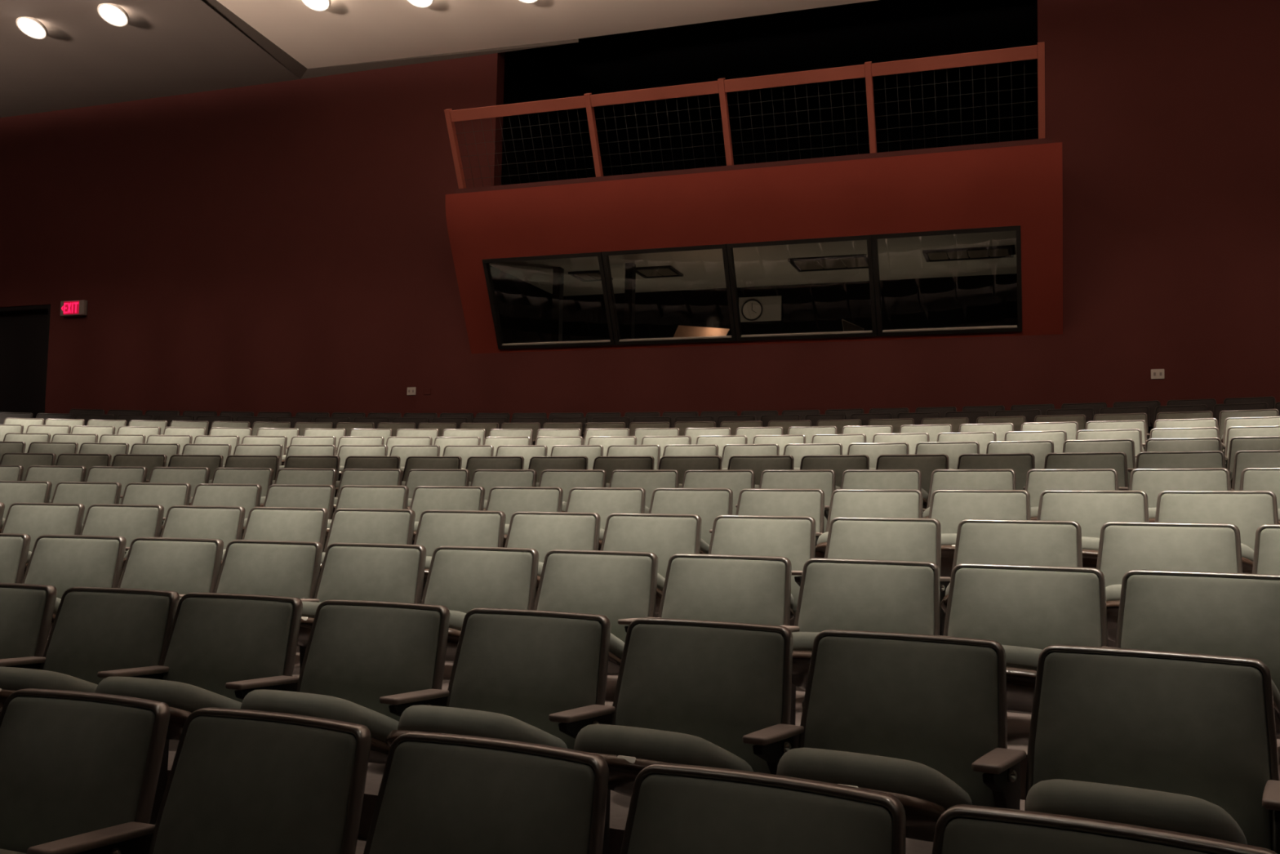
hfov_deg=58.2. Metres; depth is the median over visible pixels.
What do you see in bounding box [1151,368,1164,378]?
wall plate
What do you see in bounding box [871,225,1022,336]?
window
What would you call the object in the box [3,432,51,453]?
seat
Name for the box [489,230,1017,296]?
ceiling
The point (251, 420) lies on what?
seat
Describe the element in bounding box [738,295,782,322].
wall clock
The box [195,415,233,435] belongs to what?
seat
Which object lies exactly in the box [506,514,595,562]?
backrest cushion
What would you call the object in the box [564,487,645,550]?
seat
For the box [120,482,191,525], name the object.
seat
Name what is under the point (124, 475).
seat
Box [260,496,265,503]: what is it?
seat cushion
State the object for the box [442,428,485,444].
seat
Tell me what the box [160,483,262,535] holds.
seat
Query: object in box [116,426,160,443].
seat
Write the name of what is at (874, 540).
backrest cushion
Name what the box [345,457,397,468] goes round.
backrest cushion
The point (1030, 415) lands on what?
seat
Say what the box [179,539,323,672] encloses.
seat
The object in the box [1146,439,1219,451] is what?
backrest cushion
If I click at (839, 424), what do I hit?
seat
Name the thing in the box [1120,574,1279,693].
backrest cushion
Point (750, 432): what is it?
seat
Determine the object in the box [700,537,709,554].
seat cushion
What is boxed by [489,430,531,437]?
backrest cushion
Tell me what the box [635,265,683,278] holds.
recessed light
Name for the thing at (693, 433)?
seat
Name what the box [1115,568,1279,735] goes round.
seat
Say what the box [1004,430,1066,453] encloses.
seat
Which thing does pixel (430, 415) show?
seat
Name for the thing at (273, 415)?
seat
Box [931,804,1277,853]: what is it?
seat
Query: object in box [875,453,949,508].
seat
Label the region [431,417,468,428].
seat
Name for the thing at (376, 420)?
seat
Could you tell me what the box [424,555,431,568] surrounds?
seat cushion
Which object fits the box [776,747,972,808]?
seat cushion
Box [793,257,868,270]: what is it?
diffuser
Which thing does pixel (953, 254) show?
diffuser
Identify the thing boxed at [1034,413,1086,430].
seat
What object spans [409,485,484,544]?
seat
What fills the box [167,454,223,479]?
seat
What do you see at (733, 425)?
seat
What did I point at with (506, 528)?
seat cushion
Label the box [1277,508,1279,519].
seat cushion
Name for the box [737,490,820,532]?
backrest cushion
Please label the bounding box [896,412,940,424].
seat
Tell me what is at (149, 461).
seat
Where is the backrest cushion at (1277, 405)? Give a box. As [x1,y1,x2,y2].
[1275,403,1279,416]
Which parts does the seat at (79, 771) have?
armrest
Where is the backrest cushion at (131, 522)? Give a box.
[81,506,159,557]
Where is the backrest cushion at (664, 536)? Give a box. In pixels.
[603,515,697,577]
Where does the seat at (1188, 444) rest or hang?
on the floor
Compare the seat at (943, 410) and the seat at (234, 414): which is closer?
the seat at (943, 410)
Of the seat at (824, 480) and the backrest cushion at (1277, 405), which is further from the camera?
the backrest cushion at (1277, 405)
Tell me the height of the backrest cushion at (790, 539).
0.429 m
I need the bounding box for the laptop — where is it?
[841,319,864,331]
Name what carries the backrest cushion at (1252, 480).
on the seat at (1251, 478)
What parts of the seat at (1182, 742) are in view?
armrest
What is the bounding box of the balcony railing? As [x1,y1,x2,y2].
[444,42,1044,188]
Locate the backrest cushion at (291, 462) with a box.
[285,457,337,469]
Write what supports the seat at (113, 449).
on the floor
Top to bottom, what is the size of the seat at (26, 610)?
0.840 m
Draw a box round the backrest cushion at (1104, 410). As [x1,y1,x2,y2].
[1100,407,1148,424]
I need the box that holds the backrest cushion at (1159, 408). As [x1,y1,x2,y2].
[1155,405,1205,417]
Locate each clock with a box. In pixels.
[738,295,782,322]
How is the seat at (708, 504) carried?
on the floor
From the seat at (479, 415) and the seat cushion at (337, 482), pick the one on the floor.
the seat at (479, 415)
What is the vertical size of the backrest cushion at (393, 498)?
0.429 m
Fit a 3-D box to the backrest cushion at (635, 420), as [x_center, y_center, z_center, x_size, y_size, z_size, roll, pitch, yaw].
[0.135,0.091,14.691,0.500,0.429,0.147,0,-5,18]
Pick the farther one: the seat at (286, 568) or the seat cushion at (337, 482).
the seat cushion at (337, 482)
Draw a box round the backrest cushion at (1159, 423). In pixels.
[1155,419,1215,427]
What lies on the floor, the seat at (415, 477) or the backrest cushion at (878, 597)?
the seat at (415, 477)
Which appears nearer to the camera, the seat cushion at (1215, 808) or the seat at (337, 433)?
the seat cushion at (1215, 808)
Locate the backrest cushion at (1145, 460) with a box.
[1137,453,1222,468]
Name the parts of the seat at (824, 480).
armrest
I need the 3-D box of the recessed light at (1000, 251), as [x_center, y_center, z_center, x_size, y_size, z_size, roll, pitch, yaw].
[4.704,-2.479,16.486,1.220,0.033,0.630,-1,-5,19]
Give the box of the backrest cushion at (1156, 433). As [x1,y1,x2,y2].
[1151,428,1217,438]
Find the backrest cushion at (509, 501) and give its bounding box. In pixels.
[487,488,559,524]
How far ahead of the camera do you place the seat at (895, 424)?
12.64 m
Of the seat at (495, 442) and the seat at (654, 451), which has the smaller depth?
the seat at (654, 451)
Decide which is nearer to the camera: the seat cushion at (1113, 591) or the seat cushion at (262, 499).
the seat cushion at (1113, 591)
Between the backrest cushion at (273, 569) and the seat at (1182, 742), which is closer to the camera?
the seat at (1182, 742)
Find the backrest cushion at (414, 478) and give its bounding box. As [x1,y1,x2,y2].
[406,471,466,497]
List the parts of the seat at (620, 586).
armrest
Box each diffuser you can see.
[575,273,600,279]
[637,268,677,276]
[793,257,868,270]
[927,248,1008,260]
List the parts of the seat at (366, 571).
number plate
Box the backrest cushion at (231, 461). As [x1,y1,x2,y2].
[225,456,276,479]
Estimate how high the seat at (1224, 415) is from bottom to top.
0.840 m
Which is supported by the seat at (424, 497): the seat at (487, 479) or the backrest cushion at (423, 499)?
the backrest cushion at (423, 499)
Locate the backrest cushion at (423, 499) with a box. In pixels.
[411,488,480,521]
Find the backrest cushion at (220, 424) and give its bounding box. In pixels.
[212,422,248,427]
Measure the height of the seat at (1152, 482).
0.840 m
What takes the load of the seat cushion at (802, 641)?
on the seat at (891, 596)
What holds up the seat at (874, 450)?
on the floor
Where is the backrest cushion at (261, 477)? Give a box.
[213,469,270,496]
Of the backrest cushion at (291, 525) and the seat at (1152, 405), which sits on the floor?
the seat at (1152, 405)
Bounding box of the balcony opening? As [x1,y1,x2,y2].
[501,0,1038,185]
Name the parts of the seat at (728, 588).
armrest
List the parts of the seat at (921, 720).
number plate, armrest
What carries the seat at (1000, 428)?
on the floor
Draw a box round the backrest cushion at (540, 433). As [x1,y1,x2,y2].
[537,429,579,437]
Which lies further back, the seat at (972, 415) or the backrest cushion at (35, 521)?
the seat at (972, 415)
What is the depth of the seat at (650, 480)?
7.95 m
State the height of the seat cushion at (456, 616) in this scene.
0.216 m
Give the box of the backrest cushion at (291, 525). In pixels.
[244,509,323,542]
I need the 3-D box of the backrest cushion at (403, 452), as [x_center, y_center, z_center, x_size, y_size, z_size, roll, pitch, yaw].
[-2.177,0.399,11.023,0.500,0.429,0.147,0,-5,15]
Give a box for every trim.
[453,137,1051,194]
[551,266,564,342]
[623,262,635,339]
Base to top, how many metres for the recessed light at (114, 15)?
0.212 m
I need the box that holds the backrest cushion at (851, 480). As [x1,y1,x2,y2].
[842,471,918,489]
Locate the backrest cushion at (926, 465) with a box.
[877,456,946,493]
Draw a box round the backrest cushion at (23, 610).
[0,586,47,658]
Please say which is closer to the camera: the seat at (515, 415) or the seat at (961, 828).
the seat at (961, 828)
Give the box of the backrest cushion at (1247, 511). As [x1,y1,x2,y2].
[1158,493,1274,550]
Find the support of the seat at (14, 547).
on the floor
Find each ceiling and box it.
[0,0,876,117]
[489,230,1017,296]
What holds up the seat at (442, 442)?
on the floor
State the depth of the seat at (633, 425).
13.71 m
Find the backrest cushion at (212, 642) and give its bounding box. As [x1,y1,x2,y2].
[162,596,293,702]
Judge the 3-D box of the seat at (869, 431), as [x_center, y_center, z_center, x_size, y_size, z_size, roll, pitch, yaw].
[2.178,0.383,11.177,0.584,0.840,0.618,-1,-5,25]
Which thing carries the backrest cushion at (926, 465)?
on the seat at (926, 464)
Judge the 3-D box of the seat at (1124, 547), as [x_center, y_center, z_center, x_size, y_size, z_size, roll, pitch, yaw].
[1.982,0.779,4.321,0.584,0.840,0.618,-2,-5,33]
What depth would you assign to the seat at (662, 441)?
11.23 m
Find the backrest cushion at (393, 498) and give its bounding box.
[337,487,404,509]
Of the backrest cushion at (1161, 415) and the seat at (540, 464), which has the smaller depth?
the seat at (540, 464)
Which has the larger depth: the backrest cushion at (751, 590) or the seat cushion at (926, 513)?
the seat cushion at (926, 513)
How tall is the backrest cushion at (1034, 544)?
0.429 m
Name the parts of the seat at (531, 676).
armrest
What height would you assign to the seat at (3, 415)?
0.840 m
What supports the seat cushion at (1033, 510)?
on the seat at (1037, 480)
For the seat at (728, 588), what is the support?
on the floor
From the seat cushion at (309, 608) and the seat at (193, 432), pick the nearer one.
the seat cushion at (309, 608)
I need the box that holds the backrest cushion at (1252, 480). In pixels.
[1242,470,1279,508]
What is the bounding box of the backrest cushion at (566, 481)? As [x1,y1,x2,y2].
[540,471,603,502]
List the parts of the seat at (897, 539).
armrest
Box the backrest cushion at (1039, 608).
[947,568,1101,649]
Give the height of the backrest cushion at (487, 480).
0.429 m
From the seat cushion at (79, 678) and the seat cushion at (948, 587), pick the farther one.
the seat cushion at (948, 587)
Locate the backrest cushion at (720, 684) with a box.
[614,623,784,773]
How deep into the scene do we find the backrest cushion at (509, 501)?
7.18 m
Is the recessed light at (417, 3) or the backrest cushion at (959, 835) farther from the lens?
the recessed light at (417, 3)
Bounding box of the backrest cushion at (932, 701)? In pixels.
[803,635,999,807]
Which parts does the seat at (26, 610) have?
armrest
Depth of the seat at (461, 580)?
4.83 m
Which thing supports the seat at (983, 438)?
on the floor
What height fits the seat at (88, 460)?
0.840 m
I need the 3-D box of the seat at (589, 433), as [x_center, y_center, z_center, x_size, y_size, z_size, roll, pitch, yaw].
[-0.403,0.413,12.176,0.584,0.840,0.618,0,-5,18]
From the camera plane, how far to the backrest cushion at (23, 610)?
4.22 m
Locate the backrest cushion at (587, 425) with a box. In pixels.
[584,423,623,435]
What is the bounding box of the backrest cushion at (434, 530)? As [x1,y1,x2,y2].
[416,512,500,556]
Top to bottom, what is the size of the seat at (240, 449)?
0.840 m
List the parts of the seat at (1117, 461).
armrest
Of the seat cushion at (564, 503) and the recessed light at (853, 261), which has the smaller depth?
the seat cushion at (564, 503)
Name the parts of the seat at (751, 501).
armrest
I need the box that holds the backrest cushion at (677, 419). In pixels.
[675,417,711,422]
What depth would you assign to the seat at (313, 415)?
16.84 m
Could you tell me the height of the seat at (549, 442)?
0.840 m
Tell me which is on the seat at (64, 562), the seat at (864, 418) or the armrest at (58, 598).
the armrest at (58, 598)
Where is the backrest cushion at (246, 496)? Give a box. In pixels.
[192,485,257,518]
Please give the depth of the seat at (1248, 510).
5.37 m
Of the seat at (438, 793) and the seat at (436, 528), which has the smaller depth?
the seat at (438, 793)
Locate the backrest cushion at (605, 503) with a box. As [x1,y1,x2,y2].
[567,489,641,529]
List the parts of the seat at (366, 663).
armrest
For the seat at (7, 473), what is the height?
0.840 m
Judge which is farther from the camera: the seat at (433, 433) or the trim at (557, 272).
the trim at (557, 272)
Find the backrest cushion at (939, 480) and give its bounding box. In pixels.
[928,471,1013,506]
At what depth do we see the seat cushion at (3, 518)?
7.85 m
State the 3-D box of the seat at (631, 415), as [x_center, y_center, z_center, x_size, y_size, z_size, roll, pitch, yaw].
[-0.023,0.193,15.571,0.584,0.840,0.618,0,-5,17]
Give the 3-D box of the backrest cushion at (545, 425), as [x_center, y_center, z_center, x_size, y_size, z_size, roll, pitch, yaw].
[-0.957,0.169,13.973,0.500,0.429,0.147,0,-5,15]
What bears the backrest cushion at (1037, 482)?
on the seat at (1037, 480)
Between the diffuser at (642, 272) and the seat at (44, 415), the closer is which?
the seat at (44, 415)
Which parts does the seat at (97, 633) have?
armrest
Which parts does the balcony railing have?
railing post, rail, wire panel, railing post, rail, wire panel, railing post, rail, wire panel, railing post, rail, wire panel, railing post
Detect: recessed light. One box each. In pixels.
[16,17,48,39]
[97,3,128,26]
[301,0,330,12]
[406,0,434,8]
[517,0,538,4]
[568,270,613,281]
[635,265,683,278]
[787,253,868,271]
[922,245,1013,262]
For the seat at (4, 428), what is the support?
on the floor
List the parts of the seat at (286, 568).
armrest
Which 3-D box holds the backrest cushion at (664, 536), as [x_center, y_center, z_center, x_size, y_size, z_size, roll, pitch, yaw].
[0.043,0.654,5.630,0.500,0.429,0.147,-1,-5,25]
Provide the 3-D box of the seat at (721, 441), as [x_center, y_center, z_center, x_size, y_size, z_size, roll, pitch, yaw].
[0.714,0.479,10.790,0.584,0.840,0.618,-1,-5,22]
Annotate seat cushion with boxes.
[0,517,5,528]
[0,666,97,692]
[0,848,26,853]
[26,550,31,563]
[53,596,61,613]
[94,675,241,711]
[240,688,399,742]
[243,518,247,526]
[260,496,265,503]
[301,601,320,617]
[320,551,325,564]
[327,519,331,528]
[333,497,337,504]
[335,480,339,487]
[339,466,343,471]
[397,704,567,748]
[407,497,412,506]
[413,520,418,530]
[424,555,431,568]
[448,609,466,631]
[483,499,487,507]
[504,524,509,534]
[537,561,543,576]
[561,501,566,511]
[573,724,753,771]
[599,528,604,540]
[608,632,624,658]
[644,505,649,513]
[657,573,665,591]
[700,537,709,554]
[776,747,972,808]
[790,593,794,608]
[791,631,820,651]
[816,531,828,544]
[921,488,928,501]
[922,506,929,517]
[941,533,956,545]
[945,582,950,595]
[1001,644,1042,670]
[1025,778,1247,844]
[1030,506,1038,516]
[1081,536,1099,550]
[1105,584,1121,600]
[1148,507,1155,518]
[1240,542,1253,561]
[1271,680,1279,710]
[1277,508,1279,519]
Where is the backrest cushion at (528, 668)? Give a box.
[448,613,602,749]
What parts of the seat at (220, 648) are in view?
armrest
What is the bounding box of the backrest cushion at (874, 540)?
[827,520,936,564]
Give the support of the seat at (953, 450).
on the floor
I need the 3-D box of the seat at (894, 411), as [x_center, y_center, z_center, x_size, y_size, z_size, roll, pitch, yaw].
[3.084,0.158,14.376,0.584,0.840,0.618,-1,-5,25]
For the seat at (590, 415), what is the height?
0.840 m
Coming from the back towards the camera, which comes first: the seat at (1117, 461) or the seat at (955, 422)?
the seat at (955, 422)
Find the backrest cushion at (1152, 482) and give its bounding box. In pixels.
[1131,470,1227,507]
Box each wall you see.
[0,0,1279,422]
[445,142,1062,353]
[489,265,1017,343]
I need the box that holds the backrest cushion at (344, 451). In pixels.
[338,446,385,466]
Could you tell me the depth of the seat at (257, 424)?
14.74 m
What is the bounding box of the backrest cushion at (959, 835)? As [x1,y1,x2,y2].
[941,817,1213,853]
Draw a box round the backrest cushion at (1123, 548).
[1100,525,1237,586]
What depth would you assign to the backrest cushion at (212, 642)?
3.90 m
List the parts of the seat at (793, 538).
armrest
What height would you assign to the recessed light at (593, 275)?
0.033 m
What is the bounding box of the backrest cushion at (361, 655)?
[299,604,440,721]
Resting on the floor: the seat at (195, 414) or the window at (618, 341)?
the seat at (195, 414)
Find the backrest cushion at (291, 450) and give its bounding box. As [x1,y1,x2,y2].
[286,445,333,457]
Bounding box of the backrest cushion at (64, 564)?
[24,537,119,599]
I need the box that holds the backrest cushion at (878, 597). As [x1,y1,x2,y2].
[797,562,933,635]
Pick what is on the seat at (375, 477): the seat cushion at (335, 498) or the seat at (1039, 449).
the seat cushion at (335, 498)
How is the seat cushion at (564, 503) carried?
on the seat at (566, 479)
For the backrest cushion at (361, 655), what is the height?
0.429 m
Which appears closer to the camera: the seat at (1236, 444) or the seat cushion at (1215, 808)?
the seat cushion at (1215, 808)
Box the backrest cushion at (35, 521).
[3,505,79,551]
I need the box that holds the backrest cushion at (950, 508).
[931,492,1026,533]
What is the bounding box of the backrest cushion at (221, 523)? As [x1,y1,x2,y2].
[162,507,239,549]
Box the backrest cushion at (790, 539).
[711,518,811,613]
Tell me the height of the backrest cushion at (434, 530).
0.429 m
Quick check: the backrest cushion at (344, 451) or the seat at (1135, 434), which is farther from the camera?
the backrest cushion at (344, 451)
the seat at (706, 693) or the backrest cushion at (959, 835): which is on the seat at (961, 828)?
the backrest cushion at (959, 835)
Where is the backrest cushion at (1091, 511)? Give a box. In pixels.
[1040,493,1144,537]
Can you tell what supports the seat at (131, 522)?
on the floor
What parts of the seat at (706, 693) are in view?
number plate, armrest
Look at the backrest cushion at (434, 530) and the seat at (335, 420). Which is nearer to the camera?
the backrest cushion at (434, 530)
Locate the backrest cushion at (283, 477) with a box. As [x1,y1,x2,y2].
[275,470,333,484]
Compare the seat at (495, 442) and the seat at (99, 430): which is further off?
the seat at (99, 430)
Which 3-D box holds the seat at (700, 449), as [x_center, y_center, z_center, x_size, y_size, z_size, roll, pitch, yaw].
[0.381,0.554,9.954,0.584,0.840,0.618,-1,-5,22]
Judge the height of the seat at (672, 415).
0.840 m
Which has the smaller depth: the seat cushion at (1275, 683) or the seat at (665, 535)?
the seat cushion at (1275, 683)
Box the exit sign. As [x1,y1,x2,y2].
[60,299,87,316]
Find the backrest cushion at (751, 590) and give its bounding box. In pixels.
[661,557,785,625]
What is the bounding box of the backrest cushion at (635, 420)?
[633,417,669,422]
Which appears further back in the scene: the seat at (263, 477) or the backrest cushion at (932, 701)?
the seat at (263, 477)
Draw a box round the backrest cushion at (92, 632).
[42,591,170,684]
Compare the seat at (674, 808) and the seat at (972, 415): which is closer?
the seat at (674, 808)
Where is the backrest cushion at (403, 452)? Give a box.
[391,446,437,466]
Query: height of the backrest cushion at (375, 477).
0.429 m
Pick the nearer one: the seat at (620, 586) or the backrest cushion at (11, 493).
the seat at (620, 586)
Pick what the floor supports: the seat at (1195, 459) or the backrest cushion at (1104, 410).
the seat at (1195, 459)
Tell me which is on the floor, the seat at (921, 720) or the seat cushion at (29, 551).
the seat at (921, 720)
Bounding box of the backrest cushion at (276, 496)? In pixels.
[265,486,331,510]
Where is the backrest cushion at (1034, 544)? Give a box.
[955,522,1077,567]
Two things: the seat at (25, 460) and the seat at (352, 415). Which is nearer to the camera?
the seat at (25, 460)
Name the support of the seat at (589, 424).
on the floor
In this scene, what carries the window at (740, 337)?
in the wall at (1022, 185)
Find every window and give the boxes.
[481,252,614,349]
[601,244,736,345]
[726,235,877,341]
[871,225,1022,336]
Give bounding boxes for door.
[0,304,50,417]
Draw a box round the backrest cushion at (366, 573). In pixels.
[316,546,420,603]
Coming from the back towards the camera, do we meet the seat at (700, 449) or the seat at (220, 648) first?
the seat at (700, 449)
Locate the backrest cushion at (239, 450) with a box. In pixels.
[234,445,280,456]
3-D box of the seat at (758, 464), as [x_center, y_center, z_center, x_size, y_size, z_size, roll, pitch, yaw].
[0.820,0.612,8.348,0.584,0.840,0.618,-1,-5,25]
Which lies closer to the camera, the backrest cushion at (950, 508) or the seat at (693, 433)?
the backrest cushion at (950, 508)
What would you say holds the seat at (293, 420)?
on the floor
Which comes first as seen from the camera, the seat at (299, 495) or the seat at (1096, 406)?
the seat at (299, 495)
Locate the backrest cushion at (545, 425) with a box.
[543,423,581,428]
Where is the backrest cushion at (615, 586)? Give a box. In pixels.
[537,553,652,642]
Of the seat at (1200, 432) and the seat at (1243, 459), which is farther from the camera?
the seat at (1200, 432)
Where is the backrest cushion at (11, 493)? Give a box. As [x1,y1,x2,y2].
[0,482,47,518]
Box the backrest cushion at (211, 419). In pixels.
[197,416,231,430]
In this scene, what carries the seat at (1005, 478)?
on the floor
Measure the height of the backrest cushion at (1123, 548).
0.429 m
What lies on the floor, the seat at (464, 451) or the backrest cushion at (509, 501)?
the seat at (464, 451)
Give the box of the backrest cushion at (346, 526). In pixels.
[327,511,409,546]
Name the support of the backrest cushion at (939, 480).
on the seat at (1005, 478)
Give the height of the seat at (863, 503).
0.840 m
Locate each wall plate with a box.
[407,386,416,395]
[423,388,431,395]
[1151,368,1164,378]
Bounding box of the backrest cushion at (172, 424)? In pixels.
[170,422,207,427]
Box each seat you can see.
[0,412,33,424]
[0,424,23,441]
[0,441,26,461]
[0,452,56,480]
[0,465,23,480]
[0,480,52,533]
[0,502,4,529]
[0,502,84,579]
[0,533,31,583]
[0,582,57,669]
[0,586,179,824]
[0,688,170,853]
[3,417,44,432]
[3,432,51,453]
[22,534,126,635]
[23,465,86,502]
[26,424,71,441]
[26,441,78,465]
[35,413,74,421]
[44,418,84,433]
[50,433,98,453]
[50,481,121,530]
[55,453,111,481]
[69,408,104,418]
[71,425,115,442]
[76,413,114,425]
[78,442,128,466]
[80,503,164,577]
[85,466,147,504]
[86,419,127,434]
[94,591,302,740]
[98,434,146,453]
[107,409,142,419]
[111,453,167,482]
[116,414,154,426]
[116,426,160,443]
[117,537,223,597]
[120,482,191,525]
[121,505,245,569]
[128,419,168,435]
[129,443,180,466]
[145,409,180,420]
[146,434,192,454]
[148,466,210,499]
[148,706,371,853]
[156,414,193,426]
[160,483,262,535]
[163,426,206,444]
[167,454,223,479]
[169,420,208,435]
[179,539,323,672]
[181,443,231,465]
[182,410,217,421]
[188,467,273,505]
[193,435,239,454]
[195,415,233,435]
[208,426,252,444]
[208,454,279,483]
[210,421,250,428]
[219,411,253,421]
[220,506,328,567]
[222,444,283,467]
[235,416,272,428]
[240,435,287,455]
[240,599,449,763]
[241,484,335,538]
[252,421,291,435]
[256,427,299,454]
[257,411,291,422]
[259,467,337,506]
[271,455,340,484]
[275,416,311,427]
[279,444,336,469]
[281,435,336,465]
[293,422,333,435]
[295,412,329,422]
[297,542,426,647]
[302,427,346,449]
[314,417,350,428]
[319,507,415,575]
[324,484,408,548]
[331,412,365,422]
[332,468,402,515]
[334,455,400,497]
[335,422,375,435]
[335,435,384,455]
[337,444,387,480]
[349,428,392,444]
[353,417,389,428]
[363,730,608,853]
[367,412,401,422]
[377,422,416,436]
[385,607,615,853]
[386,436,432,456]
[389,444,440,474]
[391,417,428,428]
[395,428,439,444]
[401,456,462,485]
[403,413,437,422]
[404,468,470,509]
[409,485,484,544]
[413,509,506,600]
[417,422,457,436]
[421,545,538,662]
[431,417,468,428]
[433,436,480,456]
[439,413,473,422]
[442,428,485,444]
[442,444,493,469]
[459,422,499,437]
[465,456,524,486]
[470,469,537,510]
[471,417,507,428]
[475,413,510,422]
[483,436,531,456]
[484,486,563,546]
[488,428,533,444]
[495,444,547,469]
[500,422,540,444]
[504,511,600,602]
[511,413,546,417]
[511,417,547,428]
[528,456,588,486]
[533,549,658,675]
[534,428,581,444]
[534,435,583,456]
[538,469,606,511]
[542,422,582,436]
[547,412,583,422]
[550,444,603,469]
[551,417,588,437]
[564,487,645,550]
[573,617,804,796]
[582,422,625,439]
[582,427,630,444]
[585,412,621,422]
[587,435,636,456]
[591,417,629,428]
[592,455,654,487]
[600,512,702,613]
[606,444,660,469]
[608,469,679,513]
[619,762,906,853]
[624,412,660,423]
[628,422,670,435]
[632,416,671,427]
[633,427,679,444]
[640,435,691,457]
[648,487,733,554]
[657,455,722,488]
[657,553,799,724]
[662,411,698,427]
[662,444,718,456]
[673,415,713,426]
[673,421,715,435]
[681,469,755,515]
[684,426,731,444]
[695,435,747,457]
[700,410,737,423]
[707,515,816,706]
[715,415,756,427]
[720,420,763,435]
[721,444,779,470]
[727,455,794,488]
[734,426,783,444]
[735,488,824,545]
[740,410,777,420]
[752,434,805,455]
[759,469,835,533]
[760,414,800,426]
[767,419,811,435]
[776,629,1026,841]
[782,409,819,420]
[782,443,842,469]
[787,426,837,443]
[791,557,950,690]
[800,454,869,489]
[804,413,845,426]
[811,433,866,454]
[815,488,922,558]
[816,418,862,434]
[824,516,951,635]
[825,408,864,419]
[840,469,926,514]
[841,425,893,443]
[847,442,909,469]
[849,413,892,425]
[867,417,914,433]
[868,407,909,418]
[871,432,929,454]
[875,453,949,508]
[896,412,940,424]
[899,423,952,442]
[915,406,956,417]
[915,441,979,469]
[920,417,968,432]
[922,468,1016,518]
[928,488,1031,577]
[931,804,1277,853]
[937,431,996,453]
[940,519,1082,613]
[942,563,1119,714]
[944,410,990,423]
[956,453,1035,489]
[958,422,1013,440]
[962,404,1004,416]
[976,415,1026,431]
[986,440,1054,468]
[994,409,1041,422]
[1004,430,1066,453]
[1010,404,1054,415]
[1020,421,1078,439]
[1024,468,1118,519]
[1024,644,1279,853]
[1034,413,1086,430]
[1036,489,1149,568]
[1044,451,1128,489]
[1045,408,1094,422]
[1061,402,1106,414]
[1062,439,1135,487]
[1075,428,1142,462]
[1085,419,1146,451]
[1093,412,1150,439]
[1096,521,1243,641]
[1099,406,1153,433]
[1112,400,1160,426]
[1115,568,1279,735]
[1128,467,1231,522]
[1135,450,1234,490]
[1144,437,1231,473]
[1149,426,1227,463]
[1153,404,1208,426]
[1153,417,1225,451]
[1155,410,1220,436]
[1155,490,1278,573]
[1166,398,1216,412]
[1213,402,1268,425]
[1217,408,1279,443]
[1222,416,1279,453]
[1223,396,1275,408]
[1224,425,1279,468]
[1226,435,1279,488]
[1231,449,1279,490]
[1239,467,1279,524]
[1252,524,1279,574]
[1274,401,1279,416]
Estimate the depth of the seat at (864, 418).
13.73 m
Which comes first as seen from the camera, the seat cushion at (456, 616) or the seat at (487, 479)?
the seat cushion at (456, 616)
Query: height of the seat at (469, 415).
0.840 m
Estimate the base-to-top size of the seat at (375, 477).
0.840 m
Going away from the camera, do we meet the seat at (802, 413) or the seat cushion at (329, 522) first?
the seat cushion at (329, 522)
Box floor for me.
[47,581,1279,853]
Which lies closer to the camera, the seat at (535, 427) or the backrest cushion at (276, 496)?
the backrest cushion at (276, 496)
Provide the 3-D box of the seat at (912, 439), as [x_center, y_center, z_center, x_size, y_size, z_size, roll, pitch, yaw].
[2.258,0.454,10.097,0.584,0.840,0.618,-1,-5,26]
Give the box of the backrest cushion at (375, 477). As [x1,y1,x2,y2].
[337,470,399,496]
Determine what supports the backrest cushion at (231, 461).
on the seat at (273, 462)
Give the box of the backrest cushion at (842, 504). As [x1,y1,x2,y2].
[828,491,919,528]
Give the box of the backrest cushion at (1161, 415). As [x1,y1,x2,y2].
[1157,412,1211,419]
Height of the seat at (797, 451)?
0.840 m
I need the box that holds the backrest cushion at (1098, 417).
[1094,413,1146,422]
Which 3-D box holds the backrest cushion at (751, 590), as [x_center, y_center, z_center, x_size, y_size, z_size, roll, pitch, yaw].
[0.319,0.723,4.400,0.500,0.429,0.147,-1,-5,26]
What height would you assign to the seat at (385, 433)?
0.840 m
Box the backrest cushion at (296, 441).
[291,437,333,444]
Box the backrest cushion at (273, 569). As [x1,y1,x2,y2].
[216,542,315,598]
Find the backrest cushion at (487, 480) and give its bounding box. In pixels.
[471,471,533,499]
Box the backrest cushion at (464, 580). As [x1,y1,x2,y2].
[424,549,533,613]
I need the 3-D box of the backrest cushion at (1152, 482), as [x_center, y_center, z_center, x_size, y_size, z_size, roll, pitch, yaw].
[2.970,0.453,6.343,0.500,0.429,0.147,-2,-5,33]
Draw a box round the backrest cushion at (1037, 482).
[1026,471,1115,507]
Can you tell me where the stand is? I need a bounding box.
[672,325,729,337]
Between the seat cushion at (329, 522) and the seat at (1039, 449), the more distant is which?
the seat at (1039, 449)
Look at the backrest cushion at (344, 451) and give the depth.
11.19 m
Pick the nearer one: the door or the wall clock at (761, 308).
the wall clock at (761, 308)
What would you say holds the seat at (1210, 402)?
on the floor
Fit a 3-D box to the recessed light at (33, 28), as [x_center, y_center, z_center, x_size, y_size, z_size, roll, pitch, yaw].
[-8.989,-5.904,17.001,0.434,0.212,0.408,-1,-5,19]
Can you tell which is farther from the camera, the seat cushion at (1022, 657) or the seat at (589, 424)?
the seat at (589, 424)
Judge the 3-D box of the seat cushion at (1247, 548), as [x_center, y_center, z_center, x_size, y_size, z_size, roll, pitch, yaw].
[2.544,0.611,5.155,0.420,0.216,0.413,-2,-5,34]

